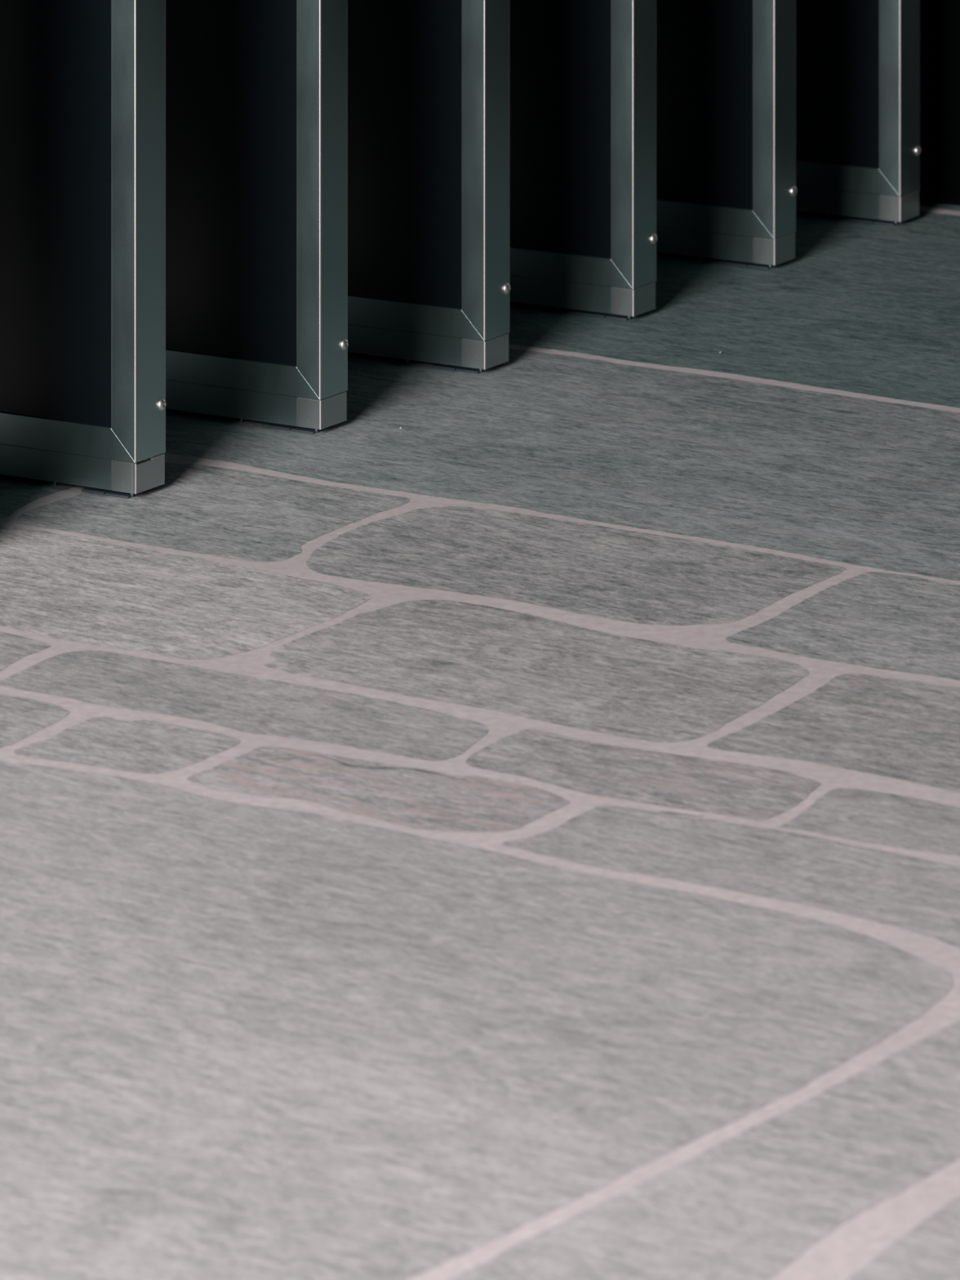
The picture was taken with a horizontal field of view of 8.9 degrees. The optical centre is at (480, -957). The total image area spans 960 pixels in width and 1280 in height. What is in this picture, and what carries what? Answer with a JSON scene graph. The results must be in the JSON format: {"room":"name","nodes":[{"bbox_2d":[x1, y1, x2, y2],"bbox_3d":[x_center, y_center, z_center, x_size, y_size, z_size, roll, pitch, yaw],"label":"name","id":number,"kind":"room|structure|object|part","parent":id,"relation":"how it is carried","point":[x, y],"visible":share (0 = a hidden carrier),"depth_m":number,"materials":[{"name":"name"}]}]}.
{"room":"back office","nodes":[
{"label":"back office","id":0,"kind":"room"},
{"bbox_2d":[0,201,959,1279],"bbox_3d":[0.000,1.808,5.500,16.000,0.001,19.000,0,0,0],"label":"floor","id":1,"kind":"structure","parent":0,"point":[510,830],"depth_m":6.29,"materials":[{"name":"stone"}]},
{"bbox_2d":[0,0,165,498],"bbox_3d":[-0.579,0.583,7.804,0.405,2.450,0.068,0,0,31],"label":"panel","id":2,"kind":"object","parent":1,"relation":"on","point":[82,82],"visible":1,"depth_m":7.72,"materials":[{"name":"metal"}]},
{"bbox_3d":[-0.581,0.559,7.806,0.329,2.330,0.058,0,0,31],"label":"glass pane","id":3,"kind":"part","parent":2,"relation":"part of","materials":[{"name":"black glass"}]},
{"bbox_3d":[-0.581,1.742,7.806,0.399,0.039,0.067,0,0,31],"label":"rail","id":4,"kind":"part","parent":2,"relation":"part of","materials":[{"name":"metal"}]},
{"bbox_3d":[-0.471,1.806,7.731,0.034,0.003,0.048,0,0,31],"label":"foot plate","id":5,"kind":"part","parent":2,"relation":"part of","materials":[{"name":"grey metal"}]},
{"bbox_3d":[-0.439,1.806,7.711,0.034,0.003,0.049,0,0,31],"label":"foot plate","id":6,"kind":"part","parent":2,"relation":"part of","materials":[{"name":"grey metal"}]},
{"bbox_2d":[165,0,348,434],"bbox_3d":[-0.359,0.583,8.160,0.405,2.450,0.068,0,0,31],"label":"panel","id":7,"kind":"object","parent":1,"relation":"on","point":[256,91],"visible":0.79,"depth_m":8.09,"materials":[{"name":"metal"}]},
{"bbox_3d":[-0.361,0.559,8.161,0.329,2.330,0.058,0,0,31],"label":"glass pane","id":8,"kind":"part","parent":7,"relation":"part of","materials":[{"name":"black glass"}]},
{"bbox_3d":[-0.361,1.742,8.161,0.399,0.039,0.067,0,0,31],"label":"rail","id":9,"kind":"part","parent":7,"relation":"part of","materials":[{"name":"metal"}]},
{"bbox_3d":[-0.251,1.806,8.087,0.034,0.003,0.048,0,0,31],"label":"foot plate","id":10,"kind":"part","parent":7,"relation":"part of","materials":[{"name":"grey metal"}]},
{"bbox_3d":[-0.219,1.806,8.067,0.034,0.003,0.049,0,0,31],"label":"foot plate","id":11,"kind":"part","parent":7,"relation":"part of","materials":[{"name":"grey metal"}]},
{"bbox_2d":[347,0,510,373],"bbox_3d":[-0.146,0.583,8.523,0.405,2.450,0.068,0,0,31],"label":"panel","id":12,"kind":"object","parent":1,"relation":"on","point":[428,80],"visible":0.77,"depth_m":8.44,"materials":[{"name":"metal"}]},
{"bbox_3d":[-0.148,0.559,8.525,0.329,2.330,0.058,0,0,31],"label":"glass pane","id":13,"kind":"part","parent":12,"relation":"part of","materials":[{"name":"black glass"}]},
{"bbox_3d":[-0.148,1.742,8.525,0.399,0.039,0.067,0,0,31],"label":"rail","id":14,"kind":"part","parent":12,"relation":"part of","materials":[{"name":"metal"}]},
{"bbox_3d":[-0.037,1.806,8.451,0.034,0.003,0.048,0,0,31],"label":"foot plate","id":15,"kind":"part","parent":12,"relation":"part of","materials":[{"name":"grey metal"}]},
{"bbox_3d":[-0.006,1.806,8.431,0.034,0.003,0.049,0,0,31],"label":"foot plate","id":16,"kind":"part","parent":12,"relation":"part of","materials":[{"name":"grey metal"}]},
{"bbox_2d":[509,0,657,320],"bbox_3d":[0.065,0.583,8.873,0.405,2.450,0.068,0,0,31],"label":"panel","id":17,"kind":"object","parent":1,"relation":"on","point":[583,237],"visible":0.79,"depth_m":8.79,"materials":[{"name":"metal"}]},
{"bbox_3d":[0.062,0.559,8.874,0.329,2.330,0.058,0,0,31],"label":"glass pane","id":18,"kind":"part","parent":17,"relation":"part of","materials":[{"name":"black glass"}]},
{"bbox_3d":[0.062,1.742,8.874,0.399,0.039,0.067,0,0,31],"label":"rail","id":19,"kind":"part","parent":17,"relation":"part of","materials":[{"name":"metal"}]},
{"bbox_3d":[0.173,1.806,8.800,0.034,0.003,0.048,0,0,31],"label":"foot plate","id":20,"kind":"part","parent":17,"relation":"part of","materials":[{"name":"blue metal"}]},
{"bbox_3d":[0.205,1.806,8.780,0.034,0.003,0.049,0,0,31],"label":"foot plate","id":21,"kind":"part","parent":17,"relation":"part of","materials":[{"name":"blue metal"}]},
{"bbox_2d":[656,0,796,269],"bbox_3d":[0.282,0.583,9.239,0.405,2.450,0.068,0,0,31],"label":"panel","id":22,"kind":"object","parent":1,"relation":"on","point":[726,190],"visible":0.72,"depth_m":9.16,"materials":[{"name":"metal"}]},
{"bbox_3d":[0.280,0.559,9.241,0.329,2.330,0.058,0,0,31],"label":"glass pane","id":23,"kind":"part","parent":22,"relation":"part of","materials":[{"name":"black glass"}]},
{"bbox_3d":[0.280,1.742,9.241,0.399,0.039,0.067,0,0,31],"label":"rail","id":24,"kind":"part","parent":22,"relation":"part of","materials":[{"name":"metal"}]},
{"bbox_3d":[0.390,1.806,9.166,0.034,0.003,0.048,0,0,31],"label":"foot plate","id":25,"kind":"part","parent":22,"relation":"part of","materials":[{"name":"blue metal"}]},
{"bbox_3d":[0.422,1.806,9.146,0.034,0.003,0.049,0,0,31],"label":"foot plate","id":26,"kind":"part","parent":22,"relation":"part of","materials":[{"name":"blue metal"}]},
{"bbox_2d":[795,0,920,226],"bbox_3d":[0.490,0.583,9.575,0.405,2.450,0.068,0,0,31],"label":"panel","id":27,"kind":"object","parent":1,"relation":"on","point":[858,149],"visible":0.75,"depth_m":9.49,"materials":[{"name":"metal"}]},
{"bbox_3d":[0.487,0.559,9.576,0.329,2.330,0.058,0,0,31],"label":"glass pane","id":28,"kind":"part","parent":27,"relation":"part of","materials":[{"name":"black glass"}]},
{"bbox_3d":[0.487,1.742,9.576,0.399,0.039,0.067,0,0,31],"label":"rail","id":29,"kind":"part","parent":27,"relation":"part of","materials":[{"name":"metal"}]},
{"bbox_3d":[0.598,1.806,9.502,0.034,0.003,0.048,0,0,31],"label":"foot plate","id":30,"kind":"part","parent":27,"relation":"part of","materials":[{"name":"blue metal"}]},
{"bbox_3d":[0.630,1.806,9.482,0.034,0.003,0.049,0,0,31],"label":"foot plate","id":31,"kind":"part","parent":27,"relation":"part of","materials":[{"name":"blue metal"}]},
{"bbox_2d":[919,0,959,205],"bbox_3d":[1.796,0.307,9.038,4.580,3.000,0.082,0,0,31],"label":"wall","id":32,"kind":"structure","parent":0,"point":[940,20],"depth_m":9.63,"materials":[{"name":"black paint"}]}
]}

